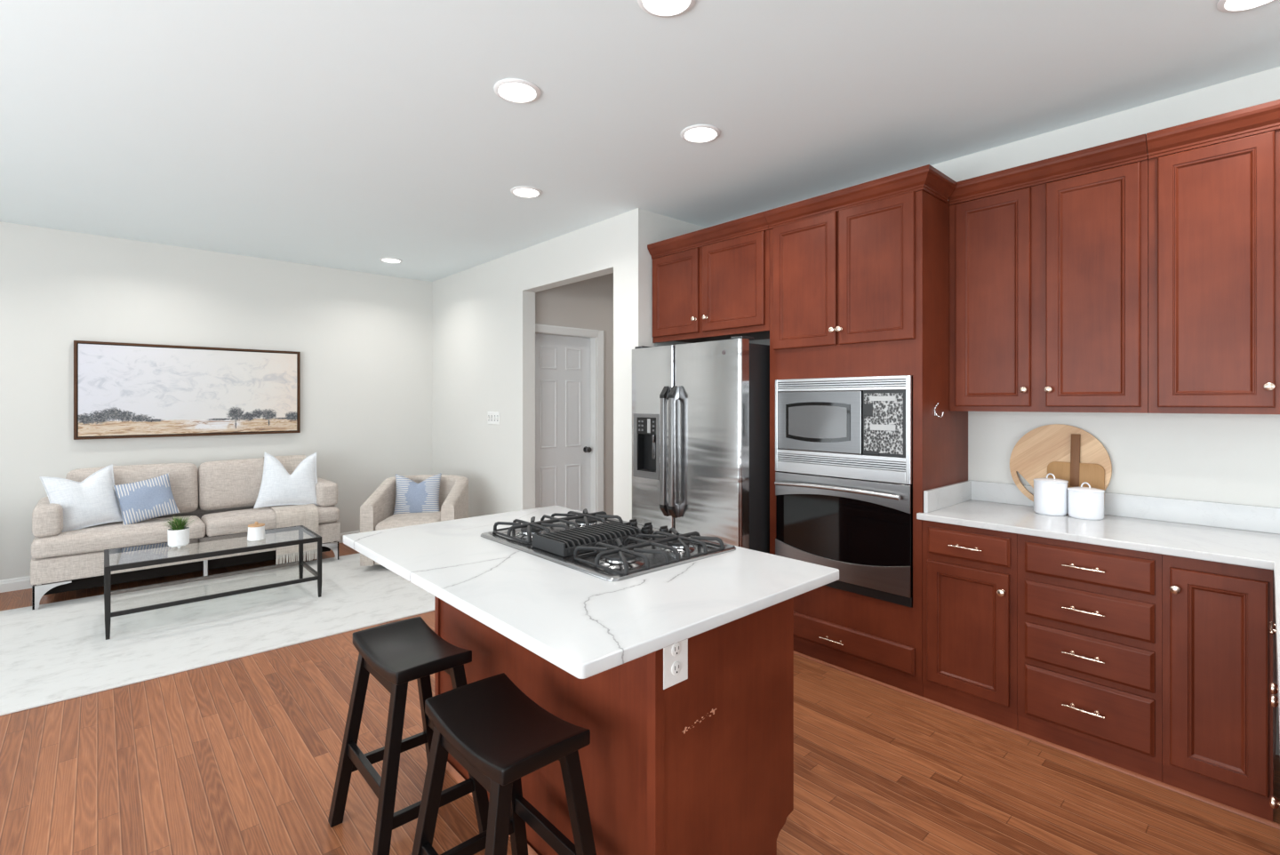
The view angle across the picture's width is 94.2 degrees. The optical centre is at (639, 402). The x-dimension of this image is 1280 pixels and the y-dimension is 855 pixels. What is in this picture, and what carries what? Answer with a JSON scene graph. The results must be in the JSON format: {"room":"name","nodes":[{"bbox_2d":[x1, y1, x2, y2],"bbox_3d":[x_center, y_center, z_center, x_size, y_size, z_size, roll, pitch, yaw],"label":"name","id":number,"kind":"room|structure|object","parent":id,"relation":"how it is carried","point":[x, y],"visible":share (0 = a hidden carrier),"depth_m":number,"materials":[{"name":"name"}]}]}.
{"room":"kitchen","nodes":[
{"label":"kitchen","id":0,"kind":"room"},
{"bbox_2d":[0,221,431,580],"bbox_3d":[-3.759,0.035,5.314,7.800,2.730,0.100,0,0,-42],"label":"wall","id":1,"kind":"structure","parent":0,"point":[364,340],"depth_m":5.21,"materials":[{"name":"paint"}]},
{"bbox_2d":[0,530,359,592],"bbox_3d":[-4.409,1.355,4.643,5.735,0.090,0.016,0,0,-42],"label":"baseboard","id":2,"kind":"structure","parent":1,"relation":"attached to","point":[14,584],"depth_m":4.43,"materials":[{"name":"white paint"}]},
{"bbox_2d":[73,340,300,439],"bbox_3d":[-3.826,-0.094,5.154,1.562,0.772,0.045,0,0,-42],"label":"painting","id":3,"kind":"object","parent":1,"relation":"attached to","point":[122,390],"visible":1,"depth_m":5.06,"materials":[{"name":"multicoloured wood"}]},
{"bbox_2d":[432,208,651,521],"bbox_3d":[-1.107,0.035,5.370,0.126,2.730,3.390,0,0,-42],"label":"wall","id":4,"kind":"structure","parent":0,"point":[484,315],"depth_m":5.33,"materials":[{"name":"paint"}]},
{"bbox_2d":[487,411,499,424],"bbox_3d":[-1.359,0.148,5.541,0.016,0.117,0.219,0,0,-42],"label":"light switch","id":5,"kind":"object","parent":4,"relation":"attached to","point":[492,417],"visible":1,"depth_m":5.53,"materials":[{"name":"white plastic"}]},
{"bbox_2d":[535,272,613,514],"bbox_3d":[-0.417,0.035,5.923,1.639,2.730,0.120,0,0,-42],"label":"wall","id":6,"kind":"structure","parent":0,"point":[588,303],"depth_m":5.83,"materials":[{"name":"paint"}]},
{"bbox_2d":[535,323,604,512],"bbox_3d":[-0.701,0.347,5.640,0.831,2.105,0.127,0,0,-42],"label":"door","id":7,"kind":"structure","parent":6,"relation":"in","point":[570,361],"depth_m":5.71,"materials":[{"name":"paint"}]},
{"bbox_2d":[0,0,1279,281],"bbox_3d":[-0.759,-1.360,2.021,7.800,0.060,9.010,0,0,-42],"label":"ceiling","id":8,"kind":"structure","parent":0,"point":[341,134],"depth_m":2.66,"materials":[{"name":"paint"}]},
{"bbox_2d":[379,257,402,263],"bbox_3d":[-2.327,-1.325,5.566,0.196,0.009,0.196,0,0,-42],"label":"recessed light","id":9,"kind":"object","parent":8,"relation":"in","point":[385,260],"visible":1,"depth_m":5.55,"materials":[{"name":"white plastic"}]},
{"bbox_2d":[493,78,540,103],"bbox_3d":[-0.524,-1.325,2.541,0.196,0.009,0.196,0,0,-42],"label":"recessed light","id":10,"kind":"object","parent":8,"relation":"in","point":[512,90],"visible":1,"depth_m":2.53,"materials":[{"name":"white plastic"}]},
{"bbox_2d":[510,185,542,198],"bbox_3d":[-0.718,-1.325,3.758,0.196,0.009,0.196,0,0,-42],"label":"recessed light","id":11,"kind":"object","parent":8,"relation":"in","point":[522,191],"visible":1,"depth_m":3.75,"materials":[{"name":"white plastic"}]},
{"bbox_2d":[637,0,695,17],"bbox_3d":[0.087,-1.325,1.953,0.196,0.009,0.196,0,0,-42],"label":"recessed light","id":12,"kind":"object","parent":8,"relation":"in","point":[658,8],"visible":1,"depth_m":1.99,"materials":[{"name":"white plastic"}]},
{"bbox_2d":[680,124,719,143],"bbox_3d":[0.299,-1.325,2.944,0.196,0.009,0.196,0,0,-42],"label":"recessed light","id":13,"kind":"object","parent":8,"relation":"in","point":[697,133],"visible":1,"depth_m":2.94,"materials":[{"name":"white plastic"}]},
{"bbox_2d":[1216,0,1275,12],"bbox_3d":[2.005,-1.325,1.928,0.196,0.009,0.196,0,0,-42],"label":"recessed light","id":14,"kind":"object","parent":8,"relation":"in","point":[1222,5],"visible":1,"depth_m":1.98,"materials":[{"name":"white plastic"}]},
{"bbox_2d":[0,542,1279,854],"bbox_3d":[-0.759,1.430,2.021,7.800,0.060,9.010,0,0,-42],"label":"floor","id":15,"kind":"structure","parent":0,"point":[240,756],"depth_m":2.21,"materials":[{"name":"brown wood"}]},
{"bbox_2d":[30,457,340,609],"bbox_3d":[-3.588,0.946,4.867,1.920,0.906,0.742,0,0,-42],"label":"sofa","id":16,"kind":"object","parent":15,"relation":"on","point":[222,495],"visible":0.73,"depth_m":4.60,"materials":[{"name":"beige fabric"}]},
{"bbox_2d":[39,464,122,532],"bbox_3d":[-4.019,0.703,4.305,0.180,0.471,0.446,0,0,37],"label":"throw pillow","id":17,"kind":"object","parent":16,"relation":"on","point":[92,501],"visible":0.83,"depth_m":4.27,"materials":[{"name":"white fabric"}]},
{"bbox_2d":[31,515,205,559],"bbox_3d":[-3.835,0.979,4.422,0.949,0.150,0.417,0,0,-42],"label":"seat cushion","id":18,"kind":"object","parent":16,"relation":"on","point":[92,540],"depth_m":4.22,"materials":[{"name":"beige fabric"}]},
{"bbox_2d":[65,463,198,514],"bbox_3d":[-3.950,0.700,4.661,0.787,0.414,0.214,0,0,-42],"label":"cushion","id":19,"kind":"object","parent":16,"relation":"on","point":[183,476],"depth_m":4.76,"materials":[{"name":"beige fabric"}]},
{"bbox_2d":[112,472,180,524],"bbox_3d":[-3.750,0.740,4.527,0.402,0.371,0.171,0,0,-38],"label":"throw pillow","id":20,"kind":"object","parent":16,"relation":"on","point":[145,500],"visible":0.99,"depth_m":4.48,"materials":[{"name":"blue fabric"}]},
{"bbox_2d":[198,457,263,511],"bbox_3d":[-3.361,0.700,5.198,0.797,0.414,0.214,0,0,-42],"label":"cushion","id":21,"kind":"object","parent":16,"relation":"on","point":[232,484],"depth_m":5.01,"materials":[{"name":"beige fabric"}]},
{"bbox_2d":[200,505,339,536],"bbox_3d":[-3.126,0.979,5.067,0.959,0.150,0.417,0,0,-42],"label":"seat cushion","id":22,"kind":"object","parent":16,"relation":"on","point":[236,521],"depth_m":4.84,"materials":[{"name":"beige fabric"}]},
{"bbox_2d":[253,452,318,508],"bbox_3d":[-3.047,0.672,5.160,0.513,0.486,0.180,0,0,-34],"label":"throw pillow","id":23,"kind":"object","parent":16,"relation":"on","point":[278,487],"visible":0.94,"depth_m":5.11,"materials":[{"name":"white fabric"}]},
{"bbox_2d":[263,455,319,564],"bbox_3d":[-3.087,0.917,5.233,0.322,0.872,0.652,0,0,-42],"label":"throw blanket","id":24,"kind":"object","parent":16,"relation":"on","point":[287,516],"visible":0.59,"depth_m":5.03,"materials":[{"name":"beige fabric"}]},
{"bbox_2d":[0,552,434,716],"bbox_3d":[-3.016,1.394,3.793,4.450,0.010,1.910,0,0,-42],"label":"area rug","id":25,"kind":"object","parent":15,"relation":"on","point":[57,652],"visible":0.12,"depth_m":3.72,"materials":[{"name":"white carpet"}]},
{"bbox_2d":[104,525,321,639],"bbox_3d":[-2.881,1.175,4.064,1.154,0.426,0.554,0,0,-42],"label":"coffee table","id":26,"kind":"object","parent":25,"relation":"on","point":[316,538],"visible":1,"depth_m":4.00,"materials":[{"name":"black metal"}]},
{"bbox_2d":[161,514,198,548],"bbox_3d":[-3.070,0.854,3.946,0.190,0.216,0.204,0,0,25],"label":"potted plant","id":27,"kind":"object","parent":26,"relation":"on","point":[178,536],"visible":1,"depth_m":3.92,"materials":[{"name":"white ceramic"}]},
{"bbox_2d":[247,521,265,541],"bbox_3d":[-2.689,0.899,4.172,0.110,0.124,0.110,0,0,-42],"label":"lidded jar","id":28,"kind":"object","parent":26,"relation":"on","point":[256,531],"visible":1,"depth_m":4.13,"materials":[{"name":"white ceramic"}]},
{"bbox_2d":[360,474,468,566],"bbox_3d":[-1.925,1.034,5.236,0.760,0.708,0.772,0,0,-2],"label":"armchair","id":29,"kind":"object","parent":25,"relation":"on","point":[377,512],"visible":0.36,"depth_m":5.05,"materials":[{"name":"fabric"}]},
{"bbox_2d":[375,510,440,530],"bbox_3d":[-1.921,1.045,5.152,0.544,0.143,0.602,0,0,-2],"label":"seat cushion","id":30,"kind":"object","parent":29,"relation":"on","point":[386,520],"depth_m":4.98,"materials":[{"name":"fabric"}]},
{"bbox_2d":[393,473,441,514],"bbox_3d":[-1.987,0.830,5.316,0.404,0.371,0.163,0,0,-12],"label":"throw pillow","id":31,"kind":"object","parent":29,"relation":"on","point":[411,496],"visible":0.88,"depth_m":5.27,"materials":[{"name":"blue fabric"}]},
{"bbox_2d":[328,616,488,854],"bbox_3d":[-0.754,1.090,1.951,0.381,0.617,0.432,0,0,-42],"label":"bar stool","id":32,"kind":"object","parent":15,"relation":"on","point":[397,653],"visible":0.94,"depth_m":1.90,"materials":[{"name":"black paint"}]},
{"bbox_2d":[411,672,596,854],"bbox_3d":[-0.343,1.090,1.498,0.381,0.617,0.432,0,0,-42],"label":"bar stool","id":33,"kind":"object","parent":15,"relation":"on","point":[500,735],"visible":1,"depth_m":1.48,"materials":[{"name":"black paint"}]},
{"bbox_2d":[434,596,793,854],"bbox_3d":[-0.170,0.958,2.105,0.624,0.883,1.270,0,0,-42],"label":"kitchen island","id":34,"kind":"object","parent":15,"relation":"on","point":[702,764],"visible":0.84,"depth_m":1.63,"materials":[{"name":"brown wood"}]},
{"bbox_2d":[343,505,839,679],"bbox_3d":[-0.253,0.501,1.954,0.937,0.030,1.457,0,0,-42],"label":"island countertop","id":35,"kind":"structure","parent":34,"relation":"on","point":[585,625],"depth_m":1.56,"materials":[{"name":"white stone"}]},
{"bbox_2d":[480,508,735,581],"bbox_3d":[-0.130,0.462,2.066,0.546,0.048,0.766,0,0,-42],"label":"gas cooktop","id":36,"kind":"object","parent":35,"relation":"in","point":[599,545],"visible":1,"depth_m":1.93,"materials":[{"name":"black metal"}]},
{"bbox_2d":[532,521,642,557],"bbox_3d":[-0.175,0.459,2.023,0.333,0.042,0.191,0,0,-42],"label":"vent grille","id":37,"kind":"object","parent":36,"relation":"attached to","point":[561,543],"depth_m":1.96,"materials":[{"name":"metal"}]},
{"bbox_2d":[663,639,687,689],"bbox_3d":[0.089,0.640,1.482,0.088,0.125,0.008,0,0,-42],"label":"power outlet","id":38,"kind":"object","parent":34,"relation":"attached to","point":[676,655],"visible":0.88,"depth_m":1.48,"materials":[{"name":"white plastic"}]},
{"bbox_2d":[671,661,680,675],"bbox_3d":[0.091,0.662,1.480,0.034,0.034,0.003,0,0,-42],"label":"socket","id":39,"kind":"object","parent":38,"relation":"attached to","point":[676,666],"depth_m":1.48,"materials":[{"name":"white plastic"}]},
{"bbox_2d":[671,642,680,655],"bbox_3d":[0.091,0.615,1.480,0.034,0.034,0.003,0,0,-42],"label":"socket","id":40,"kind":"object","parent":38,"relation":"attached to","point":[676,648],"depth_m":1.48,"materials":[{"name":"white plastic"}]},
{"bbox_2d":[632,336,769,553],"bbox_3d":[0.518,0.511,3.891,0.854,1.767,0.920,0,0,-42],"label":"refrigerator","id":41,"kind":"object","parent":15,"relation":"on","point":[700,411],"visible":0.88,"depth_m":3.50,"materials":[{"name":"silver metal"}]},
{"bbox_2d":[764,164,967,696],"bbox_3d":[1.254,0.155,3.278,0.641,2.490,0.912,0,0,-42],"label":"tall cabinet","id":42,"kind":"object","parent":15,"relation":"on","point":[860,274],"visible":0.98,"depth_m":3.00,"materials":[{"name":"brown wood"}]},
{"bbox_2d":[774,472,912,607],"bbox_3d":[1.191,0.686,3.255,0.556,0.580,0.764,0,0,-42],"label":"wall oven","id":43,"kind":"object","parent":42,"relation":"in","point":[862,530],"visible":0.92,"depth_m":3.04,"materials":[{"name":"black glass"}]},
{"bbox_2d":[775,375,912,484],"bbox_3d":[1.188,0.132,3.252,0.464,0.519,0.764,0,0,-42],"label":"microwave oven","id":44,"kind":"object","parent":42,"relation":"in","point":[852,428],"visible":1,"depth_m":3.06,"materials":[{"name":"silver metal"}]},
{"bbox_2d":[934,402,943,417],"bbox_3d":[1.448,0.040,2.881,0.014,0.073,0.043,0,0,-42],"label":"wall hook","id":45,"kind":"object","parent":42,"relation":"attached to","point":[935,413],"visible":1,"depth_m":2.89,"materials":[{"name":"silver metal"}]},
{"bbox_2d":[922,520,1017,730],"bbox_3d":[1.658,0.975,2.835,0.641,0.850,0.389,0,0,-42],"label":"base cabinet","id":46,"kind":"object","parent":15,"relation":"on","point":[970,574],"visible":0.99,"depth_m":2.63,"materials":[{"name":"brown wood"}]},
{"bbox_2d":[793,650,1279,829],"bbox_3d":[1.425,1.394,2.695,0.012,0.012,2.005,0,0,-42],"label":"trim","id":47,"kind":"structure","parent":15,"relation":"on","point":[1015,732],"depth_m":2.38,"materials":[{"name":"brown wood"}]},
{"bbox_2d":[1017,534,1162,782],"bbox_3d":[1.945,0.975,2.520,0.641,0.850,0.462,0,0,-42],"label":"base cabinet","id":48,"kind":"object","parent":15,"relation":"on","point":[1090,616],"visible":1,"depth_m":2.31,"materials":[{"name":"brown wood"}]},
{"bbox_2d":[1162,554,1276,821],"bbox_3d":[2.194,0.975,2.247,0.640,0.850,0.276,0,0,-42],"label":"base cabinet","id":49,"kind":"object","parent":15,"relation":"on","point":[1220,649],"visible":0.97,"depth_m":2.05,"materials":[{"name":"brown wood"}]},
{"bbox_2d":[1268,621,1279,808],"bbox_3d":[1.721,0.975,1.208,1.480,0.850,0.612,0,0,-43],"label":"base cabinet","id":50,"kind":"object","parent":15,"relation":"on","point":[1275,804],"visible":0.91,"depth_m":1.55,"materials":[{"name":"brown wood"}]},
{"bbox_2d":[916,480,1279,743],"bbox_3d":[1.567,0.483,1.813,2.158,0.131,1.810,0,0,-42],"label":"countertop","id":51,"kind":"structure","parent":50,"relation":"on","point":[1237,534],"depth_m":2.47,"materials":[{"name":"white stone"}]},
{"bbox_2d":[1032,472,1068,516],"bbox_3d":[1.914,0.425,2.774,0.136,0.188,0.136,0,0,-42],"label":"canister","id":52,"kind":"object","parent":51,"relation":"on","point":[1050,494],"visible":0.99,"depth_m":2.72,"materials":[{"name":"white ceramic"}]},
{"bbox_2d":[1009,424,1111,501],"bbox_3d":[2.021,0.312,2.876,0.046,0.410,0.410,0,0,-42],"label":"cutting board","id":53,"kind":"object","parent":51,"relation":"on","point":[1031,456],"visible":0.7,"depth_m":2.91,"materials":[{"name":"brown wood"}]},
{"bbox_2d":[1047,433,1104,507],"bbox_3d":[2.054,0.334,2.810,0.038,0.366,0.224,0,0,-42],"label":"paddle board","id":54,"kind":"object","parent":51,"relation":"on","point":[1076,473],"visible":0.6,"depth_m":2.80,"materials":[{"name":"brown wood"}]},
{"bbox_2d":[1067,482,1104,519],"bbox_3d":[2.006,0.440,2.679,0.136,0.159,0.136,0,0,-42],"label":"canister","id":55,"kind":"object","parent":51,"relation":"on","point":[1086,503],"visible":1,"depth_m":2.63,"materials":[{"name":"white ceramic"}]},
{"bbox_2d":[651,212,705,346],"bbox_3d":[0.683,0.035,4.789,1.739,2.730,0.120,0,0,-42],"label":"wall","id":56,"kind":"structure","parent":0,"point":[663,228],"depth_m":4.26,"materials":[{"name":"paint"}]},
{"bbox_2d":[749,66,1279,755],"bbox_3d":[2.386,0.035,2.593,0.100,2.730,5.420,0,0,-42],"label":"wall","id":57,"kind":"structure","parent":0,"point":[1233,459],"depth_m":2.63,"materials":[{"name":"paint"}]},
{"bbox_2d":[647,211,769,343],"bbox_3d":[0.616,-0.752,3.979,0.640,0.675,0.979,0,0,-42],"label":"upper cabinet","id":58,"kind":"object","parent":57,"relation":"attached to","point":[711,284],"visible":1,"depth_m":3.75,"materials":[{"name":"brown wood"}]},
{"bbox_2d":[948,133,1148,413],"bbox_3d":[1.908,-0.522,2.805,0.315,1.135,0.772,0,0,-42],"label":"upper cabinet","id":59,"kind":"object","parent":57,"relation":"attached to","point":[1049,257],"visible":0.97,"depth_m":2.67,"materials":[{"name":"brown wood"}]},
{"bbox_2d":[1146,99,1279,414],"bbox_3d":[2.314,-0.522,2.359,0.315,1.135,0.431,0,0,-42],"label":"upper cabinet","id":60,"kind":"object","parent":57,"relation":"attached to","point":[1214,181],"visible":1,"depth_m":2.29,"materials":[{"name":"brown wood"}]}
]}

